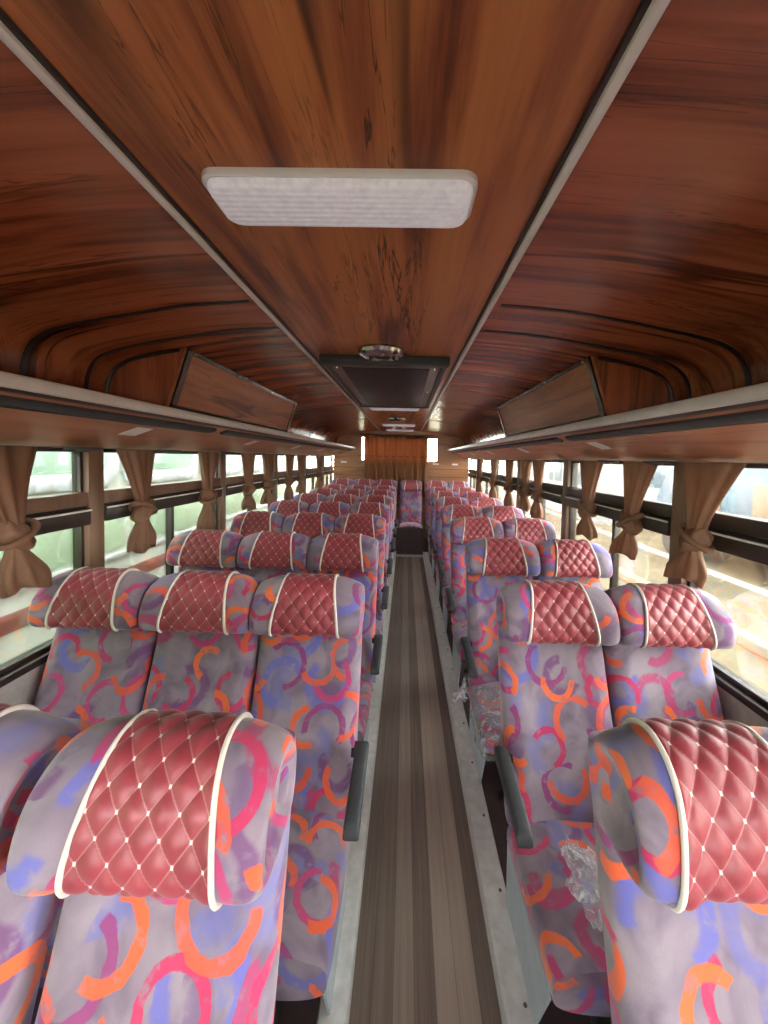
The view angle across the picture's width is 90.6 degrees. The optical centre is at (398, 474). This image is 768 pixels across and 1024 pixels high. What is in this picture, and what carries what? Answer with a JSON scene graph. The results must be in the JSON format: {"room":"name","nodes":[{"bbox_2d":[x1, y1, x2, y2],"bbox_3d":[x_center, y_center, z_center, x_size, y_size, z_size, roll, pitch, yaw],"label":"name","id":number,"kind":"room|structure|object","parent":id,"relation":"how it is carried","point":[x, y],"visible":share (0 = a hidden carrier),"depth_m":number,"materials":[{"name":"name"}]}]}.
{"room":"vehicle interior","nodes":[
{"label":"vehicle interior","id":0,"kind":"room"},
{"bbox_2d":[0,444,331,705],"bbox_3d":[-1.382,0.898,2.192,0.065,3.150,10.050,1,3,1],"label":"wall","id":1,"kind":"structure","parent":0,"point":[24,689],"depth_m":1.39,"materials":[{"name":"grey laminate"}]},
{"bbox_2d":[0,650,49,687],"bbox_3d":[-1.372,0.673,2.182,0.073,0.030,10.050,1,3,1],"label":"trim","id":2,"kind":"structure","parent":1,"relation":"attached to","point":[41,659],"depth_m":1.37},
{"bbox_2d":[0,446,91,675],"bbox_3d":[-1.366,0.308,1.092,0.076,0.795,1.091,1,3,1],"label":"window","id":3,"kind":"structure","parent":1,"relation":"in","point":[55,498],"depth_m":1.48,"materials":[{"name":"clear glass"}]},
{"bbox_2d":[0,446,51,598],"bbox_3d":[-1.285,0.157,1.250,0.114,0.500,0.295,1,3,1],"label":"curtain","id":4,"kind":"object","parent":3,"relation":"attached to","point":[20,568],"visible":1,"depth_m":1.25,"materials":[{"name":"fabric"}]},
{"bbox_2d":[0,446,37,524],"bbox_3d":[-1.283,0.055,1.226,0.087,0.293,0.255,1,2,1],"label":"drape","id":5,"kind":"object","parent":4,"relation":"hanging from","point":[16,462],"depth_m":1.25,"materials":[{"name":"fabric"}]},
{"bbox_2d":[75,450,104,567],"bbox_3d":[-1.370,0.282,1.679,0.077,0.795,0.084,1,3,1],"label":"trim","id":6,"kind":"structure","parent":1,"relation":"attached to","point":[93,461],"depth_m":1.66,"materials":[{"name":"brown laminate"}]},
{"bbox_2d":[103,449,222,577],"bbox_3d":[-1.344,0.258,2.259,0.076,0.795,1.076,1,3,1],"label":"window","id":7,"kind":"structure","parent":1,"relation":"in","point":[176,483],"depth_m":2.15,"materials":[{"name":"clear glass"}]},
{"bbox_2d":[115,449,157,553],"bbox_3d":[-1.274,0.132,1.847,0.114,0.500,0.252,1,3,1],"label":"curtain","id":8,"kind":"object","parent":7,"relation":"attached to","point":[138,465],"visible":1,"depth_m":1.84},
{"bbox_2d":[115,449,155,506],"bbox_3d":[-1.273,0.028,1.842,0.082,0.293,0.252,1,2,1],"label":"drape","id":9,"kind":"object","parent":8,"relation":"hanging from","point":[138,465],"depth_m":1.83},
{"bbox_2d":[196,452,218,529],"bbox_3d":[-1.262,0.117,2.522,0.114,0.530,0.234,1,3,1],"label":"curtain","id":10,"kind":"object","parent":7,"relation":"attached to","point":[208,495],"visible":0.99,"depth_m":2.47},
{"bbox_2d":[198,452,218,490],"bbox_3d":[-1.256,-0.001,2.516,0.084,0.293,0.234,1,2,1],"label":"drape","id":11,"kind":"object","parent":10,"relation":"hanging from","point":[207,460],"depth_m":2.47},
{"bbox_2d":[0,371,354,455],"bbox_3d":[-1.117,-0.218,2.137,0.407,0.169,10.046,1,3,1],"label":"luggage rack","id":12,"kind":"object","parent":1,"relation":"attached to","point":[33,411],"visible":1,"depth_m":1.44,"materials":[{"name":"brown wood"}]},
{"bbox_2d":[104,347,296,431],"bbox_3d":[-1.046,-0.449,2.397,0.362,0.266,1.611,1,3,1],"label":"compartment","id":13,"kind":"object","parent":12,"relation":"on","point":[182,378],"visible":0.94,"depth_m":1.75,"materials":[{"name":"brown wood"}]},
{"bbox_2d":[217,453,225,529],"bbox_3d":[-1.348,0.232,2.838,0.077,0.795,0.084,1,3,1],"label":"trim","id":14,"kind":"structure","parent":1,"relation":"attached to","point":[221,501],"depth_m":2.81,"materials":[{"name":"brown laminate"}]},
{"bbox_2d":[226,453,276,530],"bbox_3d":[-1.323,0.208,3.417,0.076,0.795,1.076,1,3,1],"label":"window","id":15,"kind":"structure","parent":1,"relation":"in","point":[234,473],"depth_m":3.15,"materials":[{"name":"clear glass"}]},
{"bbox_2d":[241,453,255,510],"bbox_3d":[-1.249,0.060,3.158,0.114,0.470,0.253,1,3,1],"label":"curtain","id":16,"kind":"object","parent":15,"relation":"attached to","point":[248,488],"visible":1,"depth_m":3.12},
{"bbox_2d":[241,453,255,483],"bbox_3d":[-1.244,-0.028,3.154,0.080,0.293,0.253,1,2,1],"label":"drape","id":17,"kind":"object","parent":16,"relation":"hanging from","point":[248,459],"depth_m":3.11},
{"bbox_2d":[260,454,273,503],"bbox_3d":[-1.241,0.041,3.606,0.114,0.470,0.248,1,3,1],"label":"curtain","id":18,"kind":"object","parent":15,"relation":"attached to","point":[267,485],"visible":0.99,"depth_m":3.55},
{"bbox_2d":[262,454,273,480],"bbox_3d":[-1.238,-0.048,3.602,0.082,0.293,0.248,1,2,1],"label":"drape","id":19,"kind":"object","parent":18,"relation":"hanging from","point":[267,459],"depth_m":3.55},
{"bbox_2d":[273,454,277,501],"bbox_3d":[-1.327,0.182,3.997,0.077,0.795,0.084,1,3,1],"label":"trim","id":20,"kind":"structure","parent":1,"relation":"attached to","point":[275,463],"depth_m":3.97,"materials":[{"name":"brown laminate"}]},
{"bbox_2d":[278,454,305,500],"bbox_3d":[-1.301,0.158,4.576,0.076,0.795,1.076,1,3,1],"label":"window","id":21,"kind":"structure","parent":1,"relation":"in","point":[281,457],"depth_m":4.32,"materials":[{"name":"clear glass"}]},
{"bbox_2d":[284,454,294,499],"bbox_3d":[-1.229,0.032,4.264,0.114,0.510,0.242,1,3,1],"label":"curtain","id":22,"kind":"object","parent":21,"relation":"attached to","point":[288,494],"visible":0.99,"depth_m":4.21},
{"bbox_2d":[285,454,294,476],"bbox_3d":[-1.228,-0.076,4.262,0.077,0.293,0.236,1,2,1],"label":"drape","id":23,"kind":"object","parent":22,"relation":"hanging from","point":[289,459],"depth_m":4.21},
{"bbox_2d":[295,455,304,492],"bbox_3d":[-1.221,-0.008,4.723,0.118,0.470,0.221,2,3,19],"label":"curtain","id":24,"kind":"object","parent":21,"relation":"attached to","point":[300,479],"visible":0.99,"depth_m":4.68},
{"bbox_2d":[297,455,304,475],"bbox_3d":[-1.217,-0.096,4.721,0.081,0.293,0.232,1,2,1],"label":"drape","id":25,"kind":"object","parent":24,"relation":"hanging from","point":[300,458],"depth_m":4.68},
{"bbox_2d":[306,455,323,492],"bbox_3d":[-1.280,0.107,5.735,0.076,0.795,1.076,1,3,1],"label":"window","id":26,"kind":"structure","parent":1,"relation":"in","point":[311,469],"depth_m":5.58,"materials":[{"name":"clear glass"}]},
{"bbox_2d":[315,455,322,487],"bbox_3d":[-1.203,-0.030,5.703,0.117,0.510,0.218,2,3,17],"label":"curtain","id":27,"kind":"object","parent":26,"relation":"attached to","point":[319,474],"visible":0.98,"depth_m":5.66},
{"bbox_2d":[324,456,333,484],"bbox_3d":[-1.261,0.064,6.748,0.076,0.795,0.786,1,3,1],"label":"window","id":28,"kind":"structure","parent":1,"relation":"in","point":[329,469],"depth_m":6.79,"materials":[{"name":"clear glass"}]},
{"bbox_2d":[31,988,320,1023],"bbox_3d":[-0.746,1.523,2.207,1.235,0.130,10.050,1,3,1],"label":"floor","id":29,"kind":"structure","parent":0,"point":[302,1011],"depth_m":1.07,"materials":[{"name":"plastic"}]},
{"bbox_2d":[0,703,91,1023],"bbox_3d":[-0.785,0.972,0.447,0.366,1.121,0.684,1,3,1],"label":"seat","id":30,"kind":"object","parent":29,"relation":"on","point":[31,738],"visible":0.73,"depth_m":0.62,"materials":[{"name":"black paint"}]},
{"bbox_2d":[27,567,158,724],"bbox_3d":[-1.144,0.928,1.258,0.393,1.121,0.684,1,3,1],"label":"seat","id":31,"kind":"object","parent":29,"relation":"on","point":[100,659],"visible":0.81,"depth_m":1.39,"materials":[{"name":"fabric"}]},
{"bbox_2d":[39,570,261,988],"bbox_3d":[-0.744,0.938,1.251,0.393,1.121,0.684,1,3,1],"label":"seat","id":32,"kind":"object","parent":29,"relation":"on","point":[206,654],"visible":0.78,"depth_m":1.38,"materials":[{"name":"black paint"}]},
{"bbox_2d":[39,898,64,988],"bbox_3d":[-0.753,1.191,1.113,0.386,0.155,0.387,1,2,1],"label":"cushion","id":33,"kind":"object","parent":32,"relation":"on","point":[60,901],"depth_m":0.93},
{"bbox_2d":[6,709,296,1023],"bbox_3d":[-0.366,0.983,0.440,0.410,1.121,0.684,1,3,1],"label":"seat","id":34,"kind":"object","parent":29,"relation":"on","point":[163,835],"visible":1,"depth_m":0.58,"materials":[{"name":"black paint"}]},
{"bbox_2d":[166,529,244,573],"bbox_3d":[-1.130,0.895,2.042,0.393,1.121,0.684,1,3,1],"label":"seat","id":35,"kind":"object","parent":29,"relation":"on","point":[196,549],"visible":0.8,"depth_m":2.15,"materials":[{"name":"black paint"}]},
{"bbox_2d":[230,511,285,573],"bbox_3d":[-1.115,0.861,2.826,0.393,1.121,0.684,1,3,1],"label":"seat","id":36,"kind":"object","parent":29,"relation":"on","point":[250,522],"visible":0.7,"depth_m":2.94,"materials":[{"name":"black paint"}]},
{"bbox_2d":[236,531,311,641],"bbox_3d":[-0.730,0.904,2.035,0.393,1.121,0.684,1,3,1],"label":"seat","id":37,"kind":"object","parent":29,"relation":"on","point":[264,555],"visible":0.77,"depth_m":2.15,"materials":[{"name":"leather"}]},
{"bbox_2d":[268,500,310,516],"bbox_3d":[-1.101,0.827,3.610,0.393,1.121,0.684,1,3,1],"label":"seat","id":38,"kind":"object","parent":29,"relation":"on","point":[285,507],"visible":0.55,"depth_m":3.73,"materials":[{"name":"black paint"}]},
{"bbox_2d":[249,573,368,1023],"bbox_3d":[-0.324,0.949,1.243,0.440,1.121,0.684,1,3,1],"label":"seat","id":39,"kind":"object","parent":29,"relation":"on","point":[308,673],"visible":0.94,"depth_m":1.32,"materials":[{"name":"multicoloured fabric"}]},
{"bbox_2d":[275,810,349,1000],"bbox_3d":[-0.356,1.200,1.106,0.386,0.155,0.387,1,2,1],"label":"cushion","id":40,"kind":"object","parent":39,"relation":"on","point":[317,860],"depth_m":1.02,"materials":[{"name":"fabric"}]},
{"bbox_2d":[282,512,335,573],"bbox_3d":[-0.715,0.870,2.819,0.393,1.121,0.684,1,3,1],"label":"seat","id":41,"kind":"object","parent":29,"relation":"on","point":[314,524],"visible":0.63,"depth_m":2.93,"materials":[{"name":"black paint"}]},
{"bbox_2d":[294,493,326,503],"bbox_3d":[-1.086,0.793,4.394,0.393,1.121,0.684,1,3,1],"label":"seat","id":42,"kind":"object","parent":29,"relation":"on","point":[310,498],"visible":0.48,"depth_m":4.52,"materials":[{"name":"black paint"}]},
{"bbox_2d":[309,501,349,517],"bbox_3d":[-0.701,0.837,3.603,0.393,1.121,0.684,1,3,1],"label":"seat","id":43,"kind":"object","parent":29,"relation":"on","point":[336,509],"visible":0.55,"depth_m":3.72,"materials":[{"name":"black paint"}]},
{"bbox_2d":[326,494,359,505],"bbox_3d":[-0.686,0.803,4.387,0.393,1.121,0.684,1,3,1],"label":"seat","id":44,"kind":"object","parent":29,"relation":"on","point":[350,499],"visible":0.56,"depth_m":4.51,"materials":[{"name":"leather"}]},
{"bbox_2d":[307,533,382,740],"bbox_3d":[-0.309,0.915,2.027,0.440,1.121,0.684,1,3,1],"label":"seat","id":45,"kind":"object","parent":29,"relation":"on","point":[349,555],"visible":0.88,"depth_m":2.13,"materials":[{"name":"multicoloured fabric"}]},
{"bbox_2d":[357,680,371,740],"bbox_3d":[-0.342,1.167,1.890,0.386,0.155,0.387,1,2,1],"label":"cushion","id":46,"kind":"object","parent":45,"relation":"on","point":[365,696],"depth_m":1.85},
{"bbox_2d":[316,551,395,1023],"bbox_3d":[-0.174,1.522,1.786,0.084,0.092,9.230,1,3,1],"label":"trim","id":47,"kind":"structure","parent":29,"relation":"attached to","point":[343,985],"depth_m":1.40,"materials":[{"name":"metal"}]},
{"bbox_2d":[334,513,388,682],"bbox_3d":[-0.295,0.881,2.812,0.440,1.121,0.684,1,3,1],"label":"seat","id":48,"kind":"object","parent":29,"relation":"on","point":[371,525],"visible":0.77,"depth_m":2.92,"materials":[{"name":"multicoloured fabric"}]},
{"bbox_2d":[349,502,392,629],"bbox_3d":[-0.280,0.847,3.596,0.440,1.121,0.684,1,3,1],"label":"seat","id":49,"kind":"object","parent":29,"relation":"on","point":[379,509],"visible":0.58,"depth_m":3.71,"materials":[{"name":"multicoloured fabric"}]},
{"bbox_2d":[359,494,394,585],"bbox_3d":[-0.266,0.813,4.380,0.440,1.121,0.684,1,3,1],"label":"seat","id":50,"kind":"object","parent":29,"relation":"on","point":[387,500],"visible":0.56,"depth_m":4.50,"materials":[{"name":"multicoloured fabric"}]},
{"bbox_2d":[366,489,396,576],"bbox_3d":[-0.251,0.779,5.164,0.440,1.121,0.684,1,3,1],"label":"seat","id":51,"kind":"object","parent":29,"relation":"on","point":[386,492],"visible":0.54,"depth_m":5.29,"materials":[{"name":"multicoloured fabric"}]},
{"bbox_2d":[0,40,378,442],"bbox_3d":[-0.844,-0.447,2.124,0.802,0.372,10.050,1,3,1],"label":"ceiling","id":52,"kind":"structure","parent":0,"point":[96,275],"depth_m":1.05,"materials":[{"name":"laminate"}]},
{"bbox_2d":[0,0,640,431],"bbox_3d":[-0.064,-0.609,2.102,0.750,0.030,10.050,1,3,1],"label":"ceiling","id":53,"kind":"structure","parent":0,"point":[497,91],"depth_m":0.55,"materials":[{"name":"laminate"}]},
{"bbox_2d":[0,7,380,430],"bbox_3d":[-0.434,-0.598,2.110,0.027,0.014,10.050,1,3,1],"label":"trim","id":54,"kind":"structure","parent":53,"relation":"attached to","point":[12,36],"depth_m":0.62,"materials":[{"name":"white plastic"}]},
{"bbox_2d":[201,167,477,227],"bbox_3d":[-0.107,-0.520,0.728,0.500,0.029,0.136,1,3,1],"label":"recessed light","id":55,"kind":"object","parent":53,"relation":"in","point":[247,196],"visible":1,"depth_m":0.69,"materials":[{"name":"white plastic"}]},
{"bbox_2d":[358,344,404,361],"bbox_3d":[-0.082,-0.563,1.779,0.220,0.035,0.220,1,3,1],"label":"ceiling speaker","id":56,"kind":"object","parent":53,"relation":"attached to","point":[374,352],"visible":1,"depth_m":1.73,"materials":[{"name":"silver metal"}]},
{"bbox_2d":[319,354,449,408],"bbox_3d":[-0.056,-0.599,2.708,0.644,0.042,1.700,1,3,1],"label":"monitor","id":57,"kind":"object","parent":53,"relation":"in","point":[411,381],"visible":0.99,"depth_m":2.23,"materials":[{"name":"grey plastic"}]},
{"bbox_2d":[342,367,429,406],"bbox_3d":[-0.056,-0.590,2.719,0.464,0.006,1.440,1,2,1],"label":"grille","id":58,"kind":"object","parent":57,"relation":"attached to","point":[376,386],"depth_m":2.43,"materials":[{"name":"black"}]},
{"bbox_2d":[420,0,670,431],"bbox_3d":[0.306,-0.580,2.097,0.027,0.014,10.050,1,3,1],"label":"trim","id":59,"kind":"structure","parent":53,"relation":"attached to","point":[648,13],"depth_m":0.57,"materials":[{"name":"white plastic"}]},
{"bbox_2d":[333,431,468,538],"bbox_3d":[0.027,0.262,7.196,2.545,2.250,0.065,1,3,1],"label":"wall","id":60,"kind":"structure","parent":0,"point":[449,467],"depth_m":7.14,"materials":[{"name":"brown wood"}]},
{"bbox_2d":[358,434,433,494],"bbox_3d":[-0.062,-0.188,7.083,1.420,1.115,0.072,1,3,1],"label":"curtain","id":61,"kind":"object","parent":60,"relation":"attached to","point":[397,457],"visible":0.75,"depth_m":7.08,"materials":[{"name":"brown fabric"}]},
{"bbox_2d":[396,520,423,554],"bbox_3d":[0.188,1.147,6.799,0.455,0.525,0.810,1,3,1],"label":"floor","id":62,"kind":"structure","parent":0,"point":[408,540],"depth_m":6.39,"materials":[{"name":"plastic"}]},
{"bbox_2d":[399,480,421,527],"bbox_3d":[0.208,0.548,6.717,0.393,0.884,0.684,1,3,1],"label":"seat","id":63,"kind":"object","parent":62,"relation":"on","point":[410,490],"visible":0.98,"depth_m":6.82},
{"bbox_2d":[349,557,501,1023],"bbox_3d":[0.090,1.601,1.784,0.455,0.050,9.230,1,3,1],"label":"floor","id":64,"kind":"structure","parent":0,"point":[423,956],"depth_m":1.55,"materials":[{"name":"brown wood"}]},
{"bbox_2d":[423,538,430,551],"bbox_3d":[0.841,1.268,6.772,0.854,0.055,0.850,1,3,1],"label":"floor","id":65,"kind":"structure","parent":0,"point":[425,541],"depth_m":6.63,"materials":[{"name":"plastic"}]},
{"bbox_2d":[425,480,447,530],"bbox_3d":[0.666,0.678,6.714,0.393,1.121,0.684,1,3,1],"label":"seat","id":66,"kind":"object","parent":65,"relation":"on","point":[428,484],"visible":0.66,"depth_m":6.83,"materials":[{"name":"multicoloured fabric"}]},
{"bbox_2d":[430,553,611,1023],"bbox_3d":[0.753,1.560,2.181,0.855,0.130,10.050,1,3,1],"label":"floor","id":67,"kind":"structure","parent":0,"point":[491,782],"depth_m":1.72,"materials":[{"name":"plastic"}]},
{"bbox_2d":[425,487,452,562],"bbox_3d":[0.626,0.766,5.933,0.440,1.121,0.684,1,3,1],"label":"seat","id":68,"kind":"object","parent":67,"relation":"on","point":[432,489],"visible":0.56,"depth_m":6.05,"materials":[{"name":"multicoloured fabric"}]},
{"bbox_2d":[428,491,459,577],"bbox_3d":[0.612,0.800,5.149,0.440,1.121,0.684,1,3,1],"label":"seat","id":69,"kind":"object","parent":67,"relation":"on","point":[431,532],"visible":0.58,"depth_m":5.26,"materials":[{"name":"multicoloured fabric"}]},
{"bbox_2d":[432,496,468,599],"bbox_3d":[0.597,0.834,4.365,0.440,1.121,0.684,1,3,1],"label":"seat","id":70,"kind":"object","parent":67,"relation":"on","point":[440,502],"visible":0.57,"depth_m":4.47,"materials":[{"name":"multicoloured fabric"}]},
{"bbox_2d":[437,504,482,632],"bbox_3d":[0.583,0.868,3.581,0.440,1.121,0.684,1,3,1],"label":"seat","id":71,"kind":"object","parent":67,"relation":"on","point":[450,512],"visible":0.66,"depth_m":3.69,"materials":[{"name":"multicoloured fabric"}]},
{"bbox_2d":[442,585,450,610],"bbox_3d":[0.598,1.121,3.443,0.386,0.155,0.387,1,2,1],"label":"cushion","id":72,"kind":"object","parent":71,"relation":"on","point":[444,595],"depth_m":3.46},
{"bbox_2d":[446,516,503,685],"bbox_3d":[0.568,0.902,2.796,0.440,1.121,0.684,1,3,1],"label":"seat","id":73,"kind":"object","parent":67,"relation":"on","point":[465,529],"visible":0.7,"depth_m":2.89,"materials":[{"name":"multicoloured fabric"}]},
{"bbox_2d":[451,620,466,659],"bbox_3d":[0.584,1.155,2.659,0.386,0.155,0.387,1,2,1],"label":"cushion","id":74,"kind":"object","parent":73,"relation":"on","point":[459,627],"depth_m":2.66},
{"bbox_2d":[423,552,533,1023],"bbox_3d":[0.357,1.535,1.777,0.084,0.092,9.230,1,3,1],"label":"trim","id":75,"kind":"structure","parent":67,"relation":"attached to","point":[514,1006],"depth_m":1.50,"materials":[{"name":"metal"}]},
{"bbox_2d":[469,497,502,508],"bbox_3d":[1.018,0.844,4.357,0.393,1.121,0.684,1,3,1],"label":"seat","id":76,"kind":"object","parent":67,"relation":"on","point":[479,502],"visible":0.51,"depth_m":4.48,"materials":[{"name":"multicoloured fabric"}]},
{"bbox_2d":[460,537,540,800],"bbox_3d":[0.554,0.936,2.012,0.440,1.121,0.684,1,3,1],"label":"seat","id":77,"kind":"object","parent":67,"relation":"on","point":[491,563],"visible":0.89,"depth_m":2.10,"materials":[{"name":"multicoloured fabric"}]},
{"bbox_2d":[469,682,501,753],"bbox_3d":[0.569,1.189,1.874,0.386,0.155,0.387,1,2,1],"label":"cushion","id":78,"kind":"object","parent":77,"relation":"on","point":[492,721],"depth_m":1.83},
{"bbox_2d":[482,505,523,521],"bbox_3d":[1.003,0.878,3.573,0.393,1.121,0.684,1,3,1],"label":"seat","id":79,"kind":"object","parent":67,"relation":"on","point":[500,513],"visible":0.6,"depth_m":3.69,"materials":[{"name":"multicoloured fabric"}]},
{"bbox_2d":[501,518,556,577],"bbox_3d":[0.989,0.912,2.789,0.393,1.121,0.684,1,3,1],"label":"seat","id":80,"kind":"object","parent":67,"relation":"on","point":[536,530],"visible":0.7,"depth_m":2.90,"materials":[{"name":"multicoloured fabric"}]},
{"bbox_2d":[494,579,619,1023],"bbox_3d":[0.539,0.970,1.228,0.440,1.121,0.684,1,3,1],"label":"seat","id":81,"kind":"object","parent":67,"relation":"on","point":[553,689],"visible":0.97,"depth_m":1.29,"materials":[{"name":"multicoloured fabric"}]},
{"bbox_2d":[507,820,610,1016],"bbox_3d":[0.554,1.223,1.090,0.386,0.155,0.387,1,2,1],"label":"cushion","id":82,"kind":"object","parent":81,"relation":"on","point":[571,952],"depth_m":1.01,"materials":[{"name":"fabric"}]},
{"bbox_2d":[561,846,600,927],"bbox_3d":[0.521,1.106,1.037,0.133,0.070,0.262,1,3,1],"label":"plastic wrap","id":83,"kind":"object","parent":81,"relation":"on","point":[580,896],"visible":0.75,"depth_m":1.05,"materials":[{"name":"white"}]},
{"bbox_2d":[533,539,612,590],"bbox_3d":[0.974,0.946,2.005,0.393,1.121,0.684,1,3,1],"label":"seat","id":84,"kind":"object","parent":67,"relation":"on","point":[582,561],"visible":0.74,"depth_m":2.12,"materials":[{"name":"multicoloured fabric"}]},
{"bbox_2d":[602,582,735,727],"bbox_3d":[0.960,0.980,1.221,0.393,1.121,0.684,1,3,1],"label":"seat","id":85,"kind":"object","parent":67,"relation":"on","point":[660,665],"visible":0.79,"depth_m":1.36,"materials":[{"name":"multicoloured fabric"}]},
{"bbox_2d":[588,717,767,1023],"bbox_3d":[0.506,1.003,0.449,0.414,1.121,0.684,1,3,1],"label":"seat","id":86,"kind":"object","parent":67,"relation":"on","point":[680,805],"visible":1,"depth_m":0.60,"materials":[{"name":"multicoloured fabric"}]},
{"bbox_2d":[421,0,767,445],"bbox_3d":[0.730,-0.408,2.096,0.847,0.372,10.050,1,3,1],"label":"ceiling","id":87,"kind":"structure","parent":0,"point":[652,252],"depth_m":0.83,"materials":[{"name":"laminate"}]},
{"bbox_2d":[505,459,767,727],"bbox_3d":[1.227,0.961,2.146,0.065,3.150,10.050,1,3,1],"label":"wall","id":88,"kind":"structure","parent":0,"point":[732,708],"depth_m":1.34,"materials":[{"name":"grey laminate"}]},
{"bbox_2d":[468,459,476,488],"bbox_3d":[1.306,0.126,6.704,0.076,0.795,0.786,1,3,1],"label":"window","id":89,"kind":"structure","parent":88,"relation":"in","point":[472,471],"depth_m":6.78,"materials":[{"name":"glass"}]},
{"bbox_2d":[476,459,490,496],"bbox_3d":[1.287,0.170,5.690,0.076,0.795,1.076,1,3,1],"label":"window","id":90,"kind":"structure","parent":88,"relation":"in","point":[486,471],"depth_m":5.63,"materials":[{"name":"glass"}]},
{"bbox_2d":[475,459,483,491],"bbox_3d":[1.219,0.025,5.737,0.120,0.510,0.211,2,3,24],"label":"curtain","id":91,"kind":"object","parent":90,"relation":"attached to","point":[479,479],"visible":0.99,"depth_m":5.69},
{"bbox_2d":[495,459,517,506],"bbox_3d":[1.266,0.220,4.531,0.076,0.795,1.076,1,3,1],"label":"window","id":92,"kind":"structure","parent":88,"relation":"in","point":[501,467],"depth_m":4.67,"materials":[{"name":"glass"}]},
{"bbox_2d":[489,459,497,498],"bbox_3d":[1.202,0.064,4.837,0.114,0.510,0.224,1,3,1],"label":"curtain","id":93,"kind":"object","parent":92,"relation":"attached to","point":[492,481],"visible":1,"depth_m":4.79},
{"bbox_2d":[503,460,513,505],"bbox_3d":[1.189,0.096,4.104,0.114,0.510,0.230,1,3,1],"label":"curtain","id":94,"kind":"object","parent":92,"relation":"attached to","point":[508,486],"visible":0.99,"depth_m":4.06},
{"bbox_2d":[505,460,513,483],"bbox_3d":[1.194,-0.012,4.099,0.082,0.293,0.230,1,2,1],"label":"drape","id":95,"kind":"object","parent":94,"relation":"hanging from","point":[509,464],"depth_m":4.06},
{"bbox_2d":[518,460,563,538],"bbox_3d":[1.244,0.270,3.372,0.076,0.795,1.076,1,3,1],"label":"window","id":96,"kind":"structure","parent":88,"relation":"in","point":[552,485],"depth_m":3.10,"materials":[{"name":"glass"}]},
{"bbox_2d":[519,460,531,511],"bbox_3d":[1.179,0.100,3.550,0.114,0.470,0.233,1,3,1],"label":"curtain","id":97,"kind":"object","parent":96,"relation":"attached to","point":[524,503],"visible":0.99,"depth_m":3.50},
{"bbox_2d":[521,460,531,487],"bbox_3d":[1.179,0.012,3.546,0.079,0.293,0.233,1,2,1],"label":"drape","id":98,"kind":"object","parent":97,"relation":"hanging from","point":[526,466],"depth_m":3.50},
{"bbox_2d":[530,460,544,518],"bbox_3d":[1.172,0.125,3.203,0.116,0.490,0.216,2,3,15],"label":"curtain","id":99,"kind":"object","parent":96,"relation":"attached to","point":[536,511],"visible":1,"depth_m":3.17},
{"bbox_2d":[532,460,544,491],"bbox_3d":[1.173,0.027,3.199,0.086,0.293,0.222,1,2,1],"label":"drape","id":100,"kind":"object","parent":99,"relation":"hanging from","point":[538,465],"depth_m":3.16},
{"bbox_2d":[561,460,571,539],"bbox_3d":[1.249,0.295,2.793,0.077,0.795,0.084,1,3,1],"label":"trim","id":101,"kind":"structure","parent":88,"relation":"attached to","point":[567,465],"depth_m":2.76,"materials":[{"name":"brown laminate"}]},
{"bbox_2d":[448,382,767,461],"bbox_3d":[1.018,-0.166,2.099,0.402,0.169,10.046,1,3,1],"label":"luggage rack","id":102,"kind":"object","parent":88,"relation":"attached to","point":[729,425],"visible":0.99,"depth_m":1.36,"materials":[{"name":"brown wood"}]},
{"bbox_2d":[497,355,673,436],"bbox_3d":[0.970,-0.400,2.362,0.362,0.266,1.611,1,3,1],"label":"compartment","id":103,"kind":"object","parent":102,"relation":"on","point":[593,387],"visible":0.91,"depth_m":1.68,"materials":[{"name":"brown wood"}]},
{"bbox_2d":[565,461,674,590],"bbox_3d":[1.223,0.320,2.214,0.076,0.795,1.076,1,3,1],"label":"window","id":104,"kind":"structure","parent":88,"relation":"in","point":[652,557],"depth_m":2.05,"materials":[{"name":"glass"}]},
{"bbox_2d":[576,461,603,540],"bbox_3d":[1.156,0.154,2.299,0.114,0.470,0.242,1,3,1],"label":"curtain","id":105,"kind":"object","parent":104,"relation":"attached to","point":[590,471],"visible":0.98,"depth_m":2.28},
{"bbox_2d":[580,461,603,502],"bbox_3d":[1.156,0.066,2.295,0.082,0.293,0.242,1,2,1],"label":"drape","id":106,"kind":"object","parent":105,"relation":"attached to","point":[590,471],"depth_m":2.27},
{"bbox_2d":[609,462,658,559],"bbox_3d":[1.147,0.178,1.857,0.114,0.480,0.328,1,3,1],"label":"curtain","id":107,"kind":"object","parent":104,"relation":"attached to","point":[637,476],"visible":0.98,"depth_m":1.84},
{"bbox_2d":[623,462,658,516],"bbox_3d":[1.148,0.086,1.828,0.080,0.293,0.278,1,2,1],"label":"drape","id":108,"kind":"object","parent":107,"relation":"attached to","point":[637,476],"depth_m":1.81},
{"bbox_2d":[667,462,694,584],"bbox_3d":[1.227,0.345,1.634,0.077,0.795,0.084,1,3,1],"label":"trim","id":109,"kind":"structure","parent":88,"relation":"attached to","point":[678,512],"depth_m":1.63,"materials":[{"name":"brown laminate"}]},
{"bbox_2d":[683,462,767,707],"bbox_3d":[1.202,0.370,1.048,0.076,0.795,1.091,1,3,1],"label":"window","id":110,"kind":"structure","parent":88,"relation":"in","point":[737,569],"depth_m":1.34,"materials":[{"name":"glass"}]},
{"bbox_2d":[663,462,746,588],"bbox_3d":[1.140,0.192,1.427,0.114,0.470,0.343,1,3,1],"label":"curtain","id":111,"kind":"object","parent":110,"relation":"attached to","point":[705,485],"visible":1,"depth_m":1.42,"materials":[{"name":"fabric"}]},
{"bbox_2d":[679,462,746,529],"bbox_3d":[1.141,0.104,1.401,0.079,0.293,0.299,1,2,1],"label":"drape","id":112,"kind":"object","parent":111,"relation":"attached to","point":[705,485],"depth_m":1.39,"materials":[{"name":"fabric"}]},
{"bbox_2d":[714,672,767,721],"bbox_3d":[1.228,0.737,2.136,0.073,0.030,10.050,1,3,1],"label":"trim","id":113,"kind":"structure","parent":88,"relation":"attached to","point":[758,708],"depth_m":1.31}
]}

